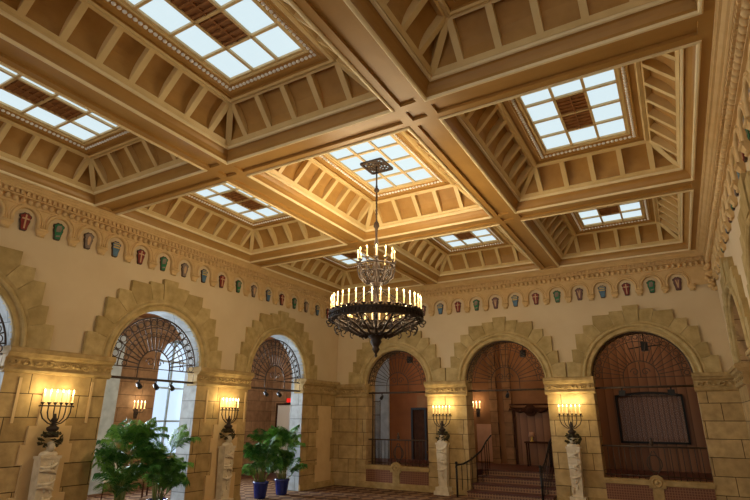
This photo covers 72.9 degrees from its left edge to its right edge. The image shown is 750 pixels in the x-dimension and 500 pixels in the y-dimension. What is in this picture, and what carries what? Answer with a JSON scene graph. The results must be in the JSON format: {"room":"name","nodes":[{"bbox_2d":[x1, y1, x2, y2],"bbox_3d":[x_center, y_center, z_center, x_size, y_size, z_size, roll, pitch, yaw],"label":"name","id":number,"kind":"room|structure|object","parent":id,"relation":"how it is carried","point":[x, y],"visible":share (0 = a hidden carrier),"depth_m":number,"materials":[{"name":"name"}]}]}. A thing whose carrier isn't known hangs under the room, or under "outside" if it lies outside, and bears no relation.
{"room":"hotel lobby","nodes":[
{"label":"hotel lobby","id":0,"kind":"room"},
{"bbox_2d":[0,208,337,499],"bbox_3d":[-6.186,1.913,10.745,0.480,7.300,19.790,-10,-21,28],"label":"wall","id":1,"kind":"structure","parent":0,"point":[78,280],"depth_m":11.14,"materials":[{"name":"stone"}]},
{"bbox_2d":[0,314,6,365],"bbox_3d":[-7.411,1.135,8.494,0.056,1.498,2.440,-10,-21,28],"label":"lunette","id":2,"kind":"object","parent":1,"relation":"attached to","point":[1,318],"visible":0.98,"depth_m":9.37,"materials":[{"name":"black metal"}]},
{"bbox_2d":[19,212,31,230],"bbox_3d":[-6.792,-0.551,9.854,0.049,0.368,0.216,-10,-21,28],"label":"shield","id":3,"kind":"object","parent":1,"relation":"attached to","point":[24,220],"visible":1,"depth_m":9.83,"materials":[{"name":"red paint"}]},
{"bbox_2d":[0,246,53,349],"bbox_3d":[-7.271,0.491,8.626,0.175,1.988,3.749,-10,-21,28],"label":"trim","id":4,"kind":"structure","parent":1,"relation":"attached to","point":[19,291],"depth_m":9.56,"materials":[{"name":"stone"}]},
{"bbox_2d":[6,389,71,499],"bbox_3d":[-6.199,3.964,9.498,0.050,2.620,1.000,-10,-21,28],"label":"trim","id":5,"kind":"structure","parent":1,"relation":"attached to","point":[26,452],"depth_m":9.56,"materials":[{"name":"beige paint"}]},
{"bbox_2d":[10,377,93,422],"bbox_3d":[-6.206,2.932,9.849,0.020,0.800,1.440,-10,-21,28],"label":"trim","id":6,"kind":"structure","parent":1,"relation":"attached to","point":[20,378],"depth_m":9.36,"materials":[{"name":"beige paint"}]},
{"bbox_2d":[0,345,116,378],"bbox_3d":[-6.292,2.274,10.138,0.500,0.470,2.107,-10,-21,28],"label":"trim","id":7,"kind":"structure","parent":1,"relation":"attached to","point":[15,359],"depth_m":9.89,"materials":[{"name":"stone"}]},
{"bbox_2d":[53,223,64,240],"bbox_3d":[-6.473,-0.374,10.383,0.049,0.368,0.216,-10,-21,28],"label":"shield","id":8,"kind":"object","parent":1,"relation":"attached to","point":[58,228],"visible":1,"depth_m":10.35,"materials":[{"name":"green paint"}]},
{"bbox_2d":[84,232,93,249],"bbox_3d":[-6.155,-0.196,10.911,0.049,0.368,0.216,-10,-21,28],"label":"shield","id":9,"kind":"object","parent":1,"relation":"attached to","point":[88,237],"visible":1,"depth_m":10.89,"materials":[{"name":"brown"}]},
{"bbox_2d":[111,241,120,257],"bbox_3d":[-5.836,-0.019,11.439,0.049,0.368,0.216,-10,-21,28],"label":"shield","id":10,"kind":"object","parent":1,"relation":"attached to","point":[116,245],"visible":1,"depth_m":11.42,"materials":[{"name":"blue"}]},
{"bbox_2d":[137,249,145,264],"bbox_3d":[-5.517,0.159,11.967,0.049,0.368,0.216,-10,-21,28],"label":"shield","id":11,"kind":"object","parent":1,"relation":"attached to","point":[141,253],"visible":1,"depth_m":11.94,"materials":[{"name":"red"}]},
{"bbox_2d":[81,279,221,368],"bbox_3d":[-5.070,1.716,12.270,0.175,1.988,3.749,-10,-21,28],"label":"stone arch","id":12,"kind":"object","parent":1,"relation":"attached to","point":[119,312],"depth_m":12.04,"materials":[{"name":"stone"}]},
{"bbox_2d":[111,317,194,383],"bbox_3d":[-5.210,2.360,12.138,0.056,1.498,2.440,-10,-21,28],"label":"lunette","id":13,"kind":"object","parent":1,"relation":"attached to","point":[150,318],"visible":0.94,"depth_m":12.10,"materials":[{"name":"black metal"}]},
{"bbox_2d":[160,256,167,270],"bbox_3d":[-5.198,0.336,12.495,0.049,0.368,0.216,-10,-21,28],"label":"shield","id":14,"kind":"object","parent":1,"relation":"attached to","point":[163,260],"visible":1,"depth_m":12.47,"materials":[{"name":"green"}]},
{"bbox_2d":[0,198,330,317],"bbox_3d":[-6.065,-0.235,11.029,0.118,0.596,19.190,-10,-21,28],"label":"trim","id":15,"kind":"structure","parent":1,"relation":"attached to","point":[8,208],"depth_m":12.10,"materials":[{"name":"paint"}]},
{"bbox_2d":[0,172,340,306],"bbox_3d":[-5.997,-0.651,11.127,0.272,0.410,19.190,-10,-21,28],"label":"trim","id":16,"kind":"structure","parent":1,"relation":"attached to","point":[12,189],"depth_m":11.92,"materials":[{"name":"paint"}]},
{"bbox_2d":[181,263,188,276],"bbox_3d":[-4.879,0.514,13.023,0.049,0.368,0.216,-10,-21,28],"label":"shield","id":17,"kind":"object","parent":1,"relation":"attached to","point":[184,267],"visible":1,"depth_m":12.99,"materials":[{"name":"brown"}]},
{"bbox_2d":[202,398,237,499],"bbox_3d":[-3.958,5.211,13.208,0.050,2.620,1.000,-10,-21,28],"label":"trim","id":18,"kind":"structure","parent":1,"relation":"attached to","point":[209,491],"depth_m":13.06,"materials":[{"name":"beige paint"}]},
{"bbox_2d":[187,367,254,389],"bbox_3d":[-4.124,3.481,13.728,0.500,0.470,1.975,-10,-21,28],"label":"trim","id":19,"kind":"structure","parent":1,"relation":"attached to","point":[203,376],"depth_m":13.42,"materials":[{"name":"stone"}]},
{"bbox_2d":[204,390,246,421],"bbox_3d":[-3.966,4.179,13.559,0.020,0.800,1.440,-10,-21,28],"label":"trim","id":20,"kind":"structure","parent":1,"relation":"attached to","point":[206,404],"depth_m":13.09,"materials":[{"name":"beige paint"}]},
{"bbox_2d":[234,311,316,379],"bbox_3d":[-2.919,2.914,15.832,0.175,1.988,3.749,-10,-21,28],"label":"trim","id":21,"kind":"structure","parent":1,"relation":"attached to","point":[280,323],"depth_m":15.69,"materials":[{"name":"stone"}]},
{"bbox_2d":[251,339,300,391],"bbox_3d":[-3.059,3.539,15.707,0.056,1.538,2.520,-10,-21,28],"label":"lunette","id":22,"kind":"object","parent":1,"relation":"attached to","point":[271,340],"visible":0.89,"depth_m":15.75,"materials":[{"name":"black metal"}]},
{"bbox_2d":[233,479,333,499],"bbox_3d":[-6.123,5.167,9.248,0.050,0.180,19.190,-10,-21,28],"label":"baseboard","id":23,"kind":"structure","parent":1,"relation":"attached to","point":[313,485],"depth_m":16.08,"materials":[{"name":"stone"}]},
{"bbox_2d":[294,378,339,395],"bbox_3d":[-1.941,4.696,17.342,0.500,0.470,2.022,-10,-21,28],"label":"trim","id":24,"kind":"structure","parent":1,"relation":"attached to","point":[307,386],"depth_m":16.96,"materials":[{"name":"stone"}]},
{"bbox_2d":[314,406,331,481],"bbox_3d":[-1.709,6.456,16.974,0.012,2.380,0.880,-10,-21,28],"label":"trim","id":25,"kind":"structure","parent":1,"relation":"attached to","point":[324,432],"depth_m":16.96,"materials":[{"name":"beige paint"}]},
{"bbox_2d":[105,317,274,491],"bbox_3d":[-9.758,3.856,13.470,0.450,5.300,21.800,-10,-21,28],"label":"wall","id":26,"kind":"structure","parent":0,"point":[258,412],"depth_m":17.07,"materials":[{"name":"paint"}]},
{"bbox_2d":[88,335,125,494],"bbox_3d":[-8.299,4.827,15.253,0.100,4.600,1.020,-10,-21,28],"label":"trim","id":27,"kind":"structure","parent":26,"relation":"attached to","point":[112,384],"depth_m":15.49,"materials":[{"name":"grey stone"}]},
{"bbox_2d":[150,341,185,454],"bbox_3d":[-7.251,5.121,17.791,0.090,3.855,1.510,-10,-21,28],"label":"window","id":28,"kind":"structure","parent":26,"relation":"in","point":[167,403],"depth_m":17.85,"materials":[{"name":"white glass"}]},
{"bbox_2d":[139,313,278,342],"bbox_3d":[-7.840,0.959,13.286,3.940,0.100,21.800,-10,-21,28],"label":"ceiling","id":29,"kind":"structure","parent":0,"point":[146,315],"depth_m":16.88,"materials":[{"name":"brown paint"}]},
{"bbox_2d":[270,343,291,472],"bbox_3d":[-3.138,6.476,21.234,3.700,5.300,0.200,-10,-21,28],"label":"wall","id":30,"kind":"structure","parent":0,"point":[276,384],"depth_m":21.88,"materials":[{"name":"paint"}]},
{"bbox_2d":[272,403,290,473],"bbox_3d":[-3.687,7.735,20.939,1.160,2.720,0.131,-10,-21,28],"label":"door","id":31,"kind":"structure","parent":30,"relation":"in","point":[282,418],"depth_m":21.30,"materials":[{"name":"white paint"}]},
{"bbox_2d":[87,472,498,499],"bbox_3d":[-0.810,4.886,7.721,20.600,0.200,21.800,-10,-21,28],"label":"floor","id":32,"kind":"structure","parent":0,"point":[333,492],"depth_m":14.86,"materials":[{"name":"carpet"}]},
{"bbox_2d":[27,441,61,499],"bbox_3d":[-6.018,4.353,9.185,0.380,1.685,0.480,-10,-21,28],"label":"pedestal","id":33,"kind":"object","parent":32,"relation":"on","point":[45,465],"visible":0.98,"depth_m":9.20,"materials":[{"name":"white stone"}]},
{"bbox_2d":[37,388,74,447],"bbox_3d":[-6.056,3.179,9.602,0.434,1.062,0.533,3,-19,-8],"label":"candelabrum","id":34,"kind":"object","parent":33,"relation":"on","point":[53,427],"visible":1,"depth_m":9.52,"materials":[{"name":"brown metal"}]},
{"bbox_2d":[37,431,62,447],"bbox_3d":[-6.040,3.536,9.485,0.377,0.310,0.462,-10,-21,28],"label":"column capital","id":35,"kind":"object","parent":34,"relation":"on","point":[59,441],"depth_m":9.44,"materials":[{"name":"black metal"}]},
{"bbox_2d":[91,417,169,499],"bbox_3d":[-5.211,4.572,10.528,1.491,2.127,1.432,-10,-21,28],"label":"potted palm","id":36,"kind":"object","parent":32,"relation":"on","point":[120,479],"visible":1,"depth_m":10.46,"materials":[{"name":"plant"}]},
{"bbox_2d":[125,424,200,499],"bbox_3d":[-4.764,4.878,11.211,1.406,1.983,1.462,-11,-22,31],"label":"potted palm","id":37,"kind":"object","parent":32,"relation":"on","point":[171,474],"visible":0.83,"depth_m":11.04,"materials":[{"name":"plant"}]},
{"bbox_2d":[212,435,235,499],"bbox_3d":[-3.783,5.598,12.886,0.380,1.685,0.480,-10,-21,28],"label":"pedestal","id":38,"kind":"object","parent":32,"relation":"on","point":[226,451],"visible":1,"depth_m":12.82,"materials":[{"name":"white stone"}]},
{"bbox_2d":[219,397,238,439],"bbox_3d":[-3.820,4.423,13.304,0.434,1.062,0.533,3,-19,-8],"label":"candelabrum","id":39,"kind":"object","parent":38,"relation":"on","point":[228,427],"visible":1,"depth_m":13.22,"materials":[{"name":"brown metal"}]},
{"bbox_2d":[219,428,235,439],"bbox_3d":[-3.805,4.780,13.187,0.377,0.310,0.462,-10,-21,28],"label":"column capital","id":40,"kind":"object","parent":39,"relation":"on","point":[227,430],"depth_m":13.14,"materials":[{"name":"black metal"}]},
{"bbox_2d":[241,428,284,498],"bbox_3d":[-3.244,6.025,14.427,1.305,1.854,1.256,-3,-19,10],"label":"potted palm","id":41,"kind":"object","parent":32,"relation":"on","point":[258,453],"visible":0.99,"depth_m":14.25,"materials":[{"name":"plant"}]},
{"bbox_2d":[253,481,268,498],"bbox_3d":[-3.200,6.689,14.174,0.450,0.435,0.450,-10,-21,28],"label":"pot","id":42,"kind":"object","parent":41,"relation":"attached to","point":[259,487],"depth_m":14.03,"materials":[{"name":"ceramic"}]},
{"bbox_2d":[263,424,307,494],"bbox_3d":[-2.691,6.203,15.089,1.486,1.940,1.318,-10,-21,28],"label":"potted palm","id":43,"kind":"object","parent":32,"relation":"on","point":[281,483],"visible":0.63,"depth_m":14.97,"materials":[{"name":"plant"}]},
{"bbox_2d":[274,478,289,494],"bbox_3d":[-2.730,6.919,14.858,0.450,0.435,0.450,-10,-21,28],"label":"pot","id":44,"kind":"object","parent":43,"relation":"attached to","point":[281,484],"depth_m":14.72,"materials":[{"name":"ceramic"}]},
{"bbox_2d":[434,435,453,495],"bbox_3d":[2.034,6.419,15.261,0.480,1.685,0.380,-10,-21,28],"label":"pedestal","id":45,"kind":"object","parent":32,"relation":"on","point":[442,447],"visible":0.98,"depth_m":15.16,"materials":[{"name":"white stone"}]},
{"bbox_2d":[432,405,451,440],"bbox_3d":[2.064,5.345,15.665,0.533,1.062,0.434,3,-19,-8],"label":"candelabrum","id":46,"kind":"object","parent":45,"relation":"on","point":[442,429],"visible":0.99,"depth_m":15.60,"materials":[{"name":"brown metal"}]},
{"bbox_2d":[565,438,587,499],"bbox_3d":[5.323,5.839,13.470,0.480,1.685,0.380,-10,-21,28],"label":"pedestal","id":47,"kind":"object","parent":32,"relation":"on","point":[574,455],"visible":1,"depth_m":13.40,"materials":[{"name":"white stone"}]},
{"bbox_2d":[558,404,582,444],"bbox_3d":[5.354,4.765,13.873,0.533,1.062,0.434,3,-19,-8],"label":"candelabrum","id":48,"kind":"object","parent":47,"relation":"on","point":[571,431],"visible":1,"depth_m":13.81,"materials":[{"name":"brown metal"}]},
{"bbox_2d":[0,0,715,295],"bbox_3d":[-0.978,-2.097,8.583,11.830,0.846,19.190,-10,-21,28],"label":"ceiling","id":49,"kind":"structure","parent":0,"point":[106,46],"depth_m":8.50,"materials":[{"name":"brown wood"}]},
{"bbox_2d":[0,65,120,142],"bbox_3d":[-5.577,-2.538,8.591,1.504,0.060,2.324,-10,-21,28],"label":"window","id":50,"kind":"structure","parent":49,"relation":"attached to","point":[18,93],"depth_m":8.84,"materials":[{"name":"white glass"}]},
{"bbox_2d":[4,80,82,119],"bbox_3d":[-5.577,-2.528,8.588,0.443,0.037,1.096,-10,-21,28],"label":"vent","id":51,"kind":"object","parent":50,"relation":"attached to","point":[21,89],"depth_m":8.57,"materials":[{"name":"brown wood"}]},
{"bbox_2d":[121,0,304,80],"bbox_3d":[-2.227,-3.128,6.766,1.504,0.060,2.324,-10,-21,28],"label":"window","id":52,"kind":"structure","parent":49,"relation":"attached to","point":[237,39],"depth_m":7.04,"materials":[{"name":"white glass"}]},
{"bbox_2d":[171,0,247,45],"bbox_3d":[-2.227,-3.118,6.763,0.443,0.037,1.096,-10,-21,28],"label":"vent","id":53,"kind":"object","parent":52,"relation":"attached to","point":[206,15],"depth_m":6.84,"materials":[{"name":"brown wood"}]},
{"bbox_2d":[192,183,284,221],"bbox_3d":[-3.225,-1.228,12.486,1.504,0.060,2.324,-10,-21,28],"label":"window","id":54,"kind":"structure","parent":49,"relation":"attached to","point":[226,196],"depth_m":12.62,"materials":[{"name":"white glass"}]},
{"bbox_2d":[222,191,263,209],"bbox_3d":[-3.225,-1.218,12.483,0.443,0.037,1.096,-10,-21,28],"label":"vent","id":55,"kind":"object","parent":54,"relation":"attached to","point":[240,198],"depth_m":12.45,"materials":[{"name":"brown wood"}]},
{"bbox_2d":[328,251,372,265],"bbox_3d":[-0.873,0.081,16.382,1.504,0.060,2.324,-10,-21,28],"label":"window","id":56,"kind":"structure","parent":49,"relation":"attached to","point":[350,258],"depth_m":16.92,"materials":[{"name":"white glass"}]},
{"bbox_2d":[343,253,361,257],"bbox_3d":[-0.873,0.091,16.378,0.443,0.037,1.096,-10,-21,28],"label":"vent","id":57,"kind":"object","parent":56,"relation":"attached to","point":[349,255],"depth_m":16.60,"materials":[{"name":"brown wood"}]},
{"bbox_2d":[327,135,434,191],"bbox_3d":[0.126,-1.819,10.661,1.504,0.060,2.324,-10,-21,28],"label":"window","id":58,"kind":"structure","parent":49,"relation":"attached to","point":[407,170],"depth_m":10.65,"materials":[{"name":"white glass"}]},
{"bbox_2d":[326,157,425,356],"bbox_3d":[0.026,0.114,10.072,1.873,3.990,1.902,7,-20,-19],"label":"chandelier","id":59,"kind":"object","parent":58,"relation":"hanging from","point":[338,316],"visible":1,"depth_m":9.49,"materials":[{"name":"metal"}]},
{"bbox_2d":[360,157,392,174],"bbox_3d":[0.036,-1.760,10.696,0.520,0.040,0.544,-10,-21,28],"label":"grille","id":60,"kind":"object","parent":59,"relation":"attached to","point":[375,163],"depth_m":10.66,"materials":[{"name":"metal"}]},
{"bbox_2d":[437,228,497,247],"bbox_3d":[2.478,-0.509,14.557,1.504,0.060,2.324,-10,-21,28],"label":"window","id":61,"kind":"structure","parent":49,"relation":"attached to","point":[480,236],"depth_m":15.06,"materials":[{"name":"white glass"}]},
{"bbox_2d":[456,232,473,238],"bbox_3d":[2.478,-0.499,14.553,0.443,0.037,1.096,-10,-21,28],"label":"vent","id":62,"kind":"object","parent":61,"relation":"attached to","point":[463,235],"depth_m":14.77,"materials":[{"name":"brown wood"}]},
{"bbox_2d":[518,69,627,151],"bbox_3d":[3.477,-2.409,8.836,1.504,0.060,2.324,-10,-21,28],"label":"window","id":63,"kind":"structure","parent":49,"relation":"attached to","point":[588,109],"depth_m":8.85,"materials":[{"name":"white glass"}]},
{"bbox_2d":[556,92,592,129],"bbox_3d":[3.476,-2.399,8.833,0.443,0.037,1.096,-10,-21,28],"label":"vent","id":64,"kind":"object","parent":63,"relation":"attached to","point":[574,111],"depth_m":8.79,"materials":[{"name":"brown wood"}]},
{"bbox_2d":[576,200,643,226],"bbox_3d":[5.829,-1.100,12.732,1.504,0.060,2.324,-10,-21,28],"label":"window","id":65,"kind":"structure","parent":49,"relation":"attached to","point":[631,210],"depth_m":13.21,"materials":[{"name":"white glass"}]},
{"bbox_2d":[599,206,618,214],"bbox_3d":[5.829,-1.090,12.728,0.443,0.037,1.096,-10,-21,28],"label":"vent","id":66,"kind":"object","parent":65,"relation":"attached to","point":[608,210],"depth_m":12.96,"materials":[{"name":"brown wood"}]},
{"bbox_2d":[436,431,449,440],"bbox_3d":[2.064,5.696,15.530,0.462,0.310,0.377,-10,-21,28],"label":"column capital","id":67,"kind":"object","parent":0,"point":[439,433],"depth_m":15.48,"materials":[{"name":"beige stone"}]},
{"bbox_2d":[389,343,547,463],"bbox_3d":[2.809,5.796,19.573,8.600,5.600,0.200,-10,-21,28],"label":"wall","id":68,"kind":"structure","parent":0,"point":[535,396],"depth_m":18.99,"materials":[{"name":"paint"}]},
{"bbox_2d":[375,359,389,458],"bbox_3d":[0.044,6.209,20.921,1.200,4.360,0.098,-10,-21,28],"label":"window","id":69,"kind":"structure","parent":68,"relation":"attached to","point":[385,412],"depth_m":20.57,"materials":[{"name":"grey glass"}]},
{"bbox_2d":[411,408,427,459],"bbox_3d":[1.708,7.078,19.612,0.660,1.900,0.079,-10,-21,28],"label":"door","id":70,"kind":"structure","parent":68,"relation":"in","point":[418,415],"depth_m":19.61,"materials":[{"name":"brown wood"}]},
{"bbox_2d":[417,395,428,459],"bbox_3d":[1.946,6.836,19.610,0.650,2.360,0.019,-10,-21,28],"label":"trim","id":71,"kind":"structure","parent":68,"relation":"attached to","point":[421,399],"depth_m":19.92,"materials":[{"name":"brown paint"}]},
{"bbox_2d":[477,424,492,461],"bbox_3d":[3.968,6.952,18.344,0.540,1.260,0.028,-10,-21,28],"label":"trim","id":72,"kind":"structure","parent":68,"relation":"attached to","point":[483,430],"depth_m":18.36,"materials":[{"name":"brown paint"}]},
{"bbox_2d":[486,346,501,463],"bbox_3d":[4.331,5.454,18.586,0.280,4.360,0.098,-10,-21,28],"label":"trim","id":73,"kind":"structure","parent":68,"relation":"attached to","point":[493,400],"depth_m":18.40,"materials":[{"name":"wood"}]},
{"bbox_2d":[499,343,515,463],"bbox_3d":[4.774,5.375,18.345,0.300,4.360,0.098,-10,-21,28],"label":"trim","id":74,"kind":"structure","parent":68,"relation":"attached to","point":[508,414],"depth_m":18.16,"materials":[{"name":"wood"}]},
{"bbox_2d":[509,403,547,415],"bbox_3d":[5.420,5.595,17.768,1.534,0.424,0.128,-10,-21,28],"label":"valance","id":75,"kind":"object","parent":68,"relation":"attached to","point":[529,409],"visible":0.85,"depth_m":17.74,"materials":[{"name":"brown wood"}]},
{"bbox_2d":[512,407,553,465],"bbox_3d":[5.584,6.408,17.509,1.540,1.880,0.099,-10,-21,28],"label":"curtain","id":76,"kind":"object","parent":68,"relation":"in","point":[539,424],"depth_m":17.58,"materials":[{"name":"brown fabric"}]},
{"bbox_2d":[337,274,749,499],"bbox_3d":[3.922,3.625,15.729,11.830,7.300,0.600,-10,-21,28],"label":"wall","id":77,"kind":"structure","parent":0,"point":[726,434],"depth_m":14.33,"materials":[{"name":"stone"}]},
{"bbox_2d":[333,398,357,486],"bbox_3d":[-1.011,6.502,17.321,0.878,2.800,0.090,-10,-21,28],"label":"trim","id":78,"kind":"structure","parent":77,"relation":"attached to","point":[345,422],"depth_m":17.25,"materials":[{"name":"stone"}]},
{"bbox_2d":[335,383,372,397],"bbox_3d":[-0.744,4.957,17.855,1.313,0.470,0.500,-10,-21,28],"label":"trim","id":79,"kind":"structure","parent":77,"relation":"attached to","point":[343,390],"depth_m":17.67,"materials":[{"name":"stone"}]},
{"bbox_2d":[372,394,380,463],"bbox_3d":[0.036,6.119,17.508,0.038,2.374,0.591,-10,-21,28],"label":"curtain","id":80,"kind":"object","parent":77,"relation":"attached to","point":[373,401],"visible":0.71,"depth_m":17.53,"materials":[{"name":"fabric"}]},
{"bbox_2d":[364,462,429,491],"bbox_3d":[0.730,7.195,16.213,2.300,0.800,0.400,-10,-21,28],"label":"trim","id":81,"kind":"structure","parent":77,"relation":"attached to","point":[395,468],"depth_m":16.07,"materials":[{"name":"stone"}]},
{"bbox_2d":[368,433,428,466],"bbox_3d":[0.759,6.460,16.504,2.240,1.020,0.095,-10,-21,28],"label":"iron railing","id":82,"kind":"object","parent":81,"relation":"on","point":[398,436],"visible":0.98,"depth_m":16.48,"materials":[{"name":"black metal"}]},
{"bbox_2d":[368,351,425,393],"bbox_3d":[0.756,4.137,17.250,2.280,1.415,0.056,-10,-21,28],"label":"lunette","id":83,"kind":"object","parent":77,"relation":"attached to","point":[399,353],"visible":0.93,"depth_m":17.27,"materials":[{"name":"black metal"}]},
{"bbox_2d":[349,329,445,383],"bbox_3d":[0.680,3.585,17.289,3.640,1.930,0.175,-10,-21,28],"label":"trim","id":84,"kind":"structure","parent":77,"relation":"attached to","point":[421,348],"depth_m":17.18,"materials":[{"name":"stone"}]},
{"bbox_2d":[424,380,470,396],"bbox_3d":[2.311,4.419,16.192,1.432,0.470,0.500,-10,-21,28],"label":"trim","id":85,"kind":"structure","parent":77,"relation":"attached to","point":[461,387],"depth_m":16.02,"materials":[{"name":"stone"}]},
{"bbox_2d":[356,480,618,499],"bbox_3d":[3.743,6.913,14.336,11.830,0.180,0.050,-10,-21,28],"label":"baseboard","id":86,"kind":"structure","parent":77,"relation":"attached to","point":[358,483],"depth_m":14.97,"materials":[{"name":"stone"}]},
{"bbox_2d":[467,341,544,391],"bbox_3d":[3.941,3.538,15.528,2.440,1.495,0.056,-10,-21,28],"label":"lunette","id":87,"kind":"object","parent":77,"relation":"attached to","point":[499,342],"visible":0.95,"depth_m":15.52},
{"bbox_2d":[446,317,566,380],"bbox_3d":[3.865,3.024,15.555,3.640,1.930,0.175,-10,-21,28],"label":"trim","id":88,"kind":"structure","parent":77,"relation":"attached to","point":[523,333],"depth_m":15.61,"materials":[{"name":"stone"}]},
{"bbox_2d":[339,250,705,305],"bbox_3d":[3.706,1.074,16.158,11.830,0.410,0.320,-10,-21,28],"label":"trim","id":89,"kind":"structure","parent":77,"relation":"attached to","point":[691,258],"depth_m":15.29,"materials":[{"name":"paint"}]},
{"bbox_2d":[350,266,715,321],"bbox_3d":[3.716,1.597,16.099,11.917,0.620,0.118,-10,-21,28],"label":"trim","id":90,"kind":"structure","parent":77,"relation":"attached to","point":[694,276],"depth_m":15.00,"materials":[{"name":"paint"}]},
{"bbox_2d":[543,376,595,394],"bbox_3d":[5.541,3.850,14.432,1.378,0.470,0.500,-10,-21,28],"label":"trim","id":91,"kind":"structure","parent":77,"relation":"attached to","point":[579,384],"depth_m":14.27,"materials":[{"name":"stone"}]},
{"bbox_2d":[592,332,693,388],"bbox_3d":[7.144,2.973,13.784,2.440,1.495,0.056,-10,-21,28],"label":"lunette","id":92,"kind":"object","parent":77,"relation":"attached to","point":[630,333],"visible":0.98,"depth_m":13.75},
{"bbox_2d":[628,334,660,350],"bbox_3d":[7.407,2.537,13.990,0.837,0.478,0.204,-10,-21,28],"label":"floodlight","id":93,"kind":"object","parent":77,"relation":"hanging from","point":[642,344],"visible":0.82,"depth_m":13.88,"materials":[{"name":"black metal"}]},
{"bbox_2d":[567,304,721,376],"bbox_3d":[7.068,2.460,13.811,3.640,1.930,0.175,-10,-21,28],"label":"trim","id":94,"kind":"structure","parent":77,"relation":"attached to","point":[686,338],"depth_m":13.83,"materials":[{"name":"stone"}]},
{"bbox_2d":[646,280,654,292],"bbox_3d":[7.607,1.003,13.982,0.216,0.368,0.049,-10,-21,28],"label":"shield","id":95,"kind":"object","parent":77,"relation":"attached to","point":[650,283],"visible":1,"depth_m":13.97,"materials":[{"name":"green"}]},
{"bbox_2d":[595,334,711,472],"bbox_3d":[10.273,4.480,15.508,8.600,5.600,0.200,-10,-21,28],"label":"planks","id":96,"kind":"object","parent":77,"relation":"in","point":[606,404],"depth_m":16.23,"materials":[{"name":"brown wood"}]},
{"bbox_2d":[614,392,690,444],"bbox_3d":[8.698,5.272,16.010,1.930,1.560,0.099,-10,-21,28],"label":"window","id":97,"kind":"structure","parent":96,"relation":"attached to","point":[686,441],"depth_m":16.00,"materials":[{"name":"black glass"}]},
{"bbox_2d":[604,475,716,499],"bbox_3d":[7.118,6.070,12.734,2.460,0.800,0.400,-10,-21,28],"label":"trim","id":98,"kind":"structure","parent":77,"relation":"attached to","point":[656,482],"depth_m":12.63,"materials":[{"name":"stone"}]},
{"bbox_2d":[602,437,712,481],"bbox_3d":[7.146,5.334,13.025,2.400,1.020,0.095,-10,-21,28],"label":"iron railing","id":99,"kind":"object","parent":98,"relation":"on","point":[651,443],"visible":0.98,"depth_m":12.98,"materials":[{"name":"black metal"}]},
{"bbox_2d":[672,277,681,290],"bbox_3d":[8.150,0.907,13.686,0.216,0.368,0.049,-10,-21,28],"label":"shield","id":100,"kind":"object","parent":77,"relation":"attached to","point":[677,282],"visible":1,"depth_m":13.68,"materials":[{"name":"brown"}]},
{"bbox_2d":[691,371,738,391],"bbox_3d":[8.560,3.318,12.788,0.954,0.470,0.500,-10,-21,28],"label":"trim","id":101,"kind":"structure","parent":77,"relation":"attached to","point":[704,381],"depth_m":12.66,"materials":[{"name":"stone"}]},
{"bbox_2d":[376,458,712,499],"bbox_3d":[5.582,6.932,15.095,17.100,0.640,3.785,-10,-21,28],"label":"floor","id":102,"kind":"structure","parent":0,"point":[501,484],"depth_m":14.80,"materials":[{"name":"tile"}]},
{"bbox_2d":[455,435,491,496],"bbox_3d":[3.090,6.489,15.391,0.235,1.644,2.037,-17,-25,42],"label":"stair handrail","id":103,"kind":"object","parent":102,"relation":"on","point":[487,439],"visible":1,"depth_m":15.18,"materials":[{"name":"black metal"}]},
{"bbox_2d":[524,441,552,466],"bbox_3d":[5.478,6.808,16.953,0.840,0.770,0.360,-10,-21,28],"label":"console table","id":104,"kind":"object","parent":102,"relation":"on","point":[526,442],"visible":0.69,"depth_m":16.98,"materials":[{"name":"brown wood"}]},
{"bbox_2d":[539,438,553,499],"bbox_3d":[4.909,6.175,14.420,0.086,1.645,1.978,-10,-21,28],"label":"stair handrail","id":105,"kind":"object","parent":102,"relation":"on","point":[549,442],"visible":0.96,"depth_m":14.17,"materials":[{"name":"black metal"}]},
{"bbox_2d":[565,433,581,444],"bbox_3d":[5.353,5.117,13.738,0.462,0.310,0.377,-10,-21,28],"label":"column capital","id":106,"kind":"object","parent":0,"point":[571,435],"depth_m":13.68,"materials":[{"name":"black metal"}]},
{"bbox_2d":[716,155,749,438],"bbox_3d":[4.549,0.021,4.898,0.600,7.300,19.790,-10,-21,28],"label":"wall","id":107,"kind":"structure","parent":0,"point":[733,246],"depth_m":10.90,"materials":[{"name":"stone"}]},
{"bbox_2d":[703,262,717,290],"bbox_3d":[8.751,0.694,13.208,0.296,0.699,0.457,-10,-21,28],"label":"trim","id":108,"kind":"structure","parent":107,"relation":"attached to","point":[707,267],"depth_m":13.21,"materials":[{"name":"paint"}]},
{"bbox_2d":[696,0,749,262],"bbox_3d":[4.014,-2.416,5.676,0.320,0.410,19.190,-10,-21,28],"label":"trim","id":109,"kind":"structure","parent":107,"relation":"attached to","point":[731,29],"depth_m":6.94,"materials":[{"name":"paint"}]},
{"bbox_2d":[711,40,749,279],"bbox_3d":[4.099,-1.969,5.474,0.118,0.596,19.190,-10,-21,28],"label":"trim","id":110,"kind":"structure","parent":107,"relation":"attached to","point":[728,197],"depth_m":7.73,"materials":[{"name":"paint"}]},
{"bbox_2d":[719,256,749,363],"bbox_3d":[7.377,1.159,10.435,0.175,2.007,3.786,-10,-21,28],"label":"trim","id":111,"kind":"structure","parent":107,"relation":"attached to","point":[731,283],"depth_m":10.02,"materials":[{"name":"stone"}]},
{"bbox_2d":[728,362,749,387],"bbox_3d":[8.541,2.908,11.716,0.500,0.470,1.849,-10,-21,28],"label":"trim","id":112,"kind":"structure","parent":107,"relation":"attached to","point":[740,371],"depth_m":11.08,"materials":[{"name":"stone"}]},
{"bbox_2d":[737,171,749,298],"bbox_3d":[5.191,-0.057,6.816,0.175,2.007,3.786,-10,-21,28],"label":"trim","id":113,"kind":"structure","parent":107,"relation":"attached to","point":[743,217],"depth_m":7.36,"materials":[{"name":"stone"}]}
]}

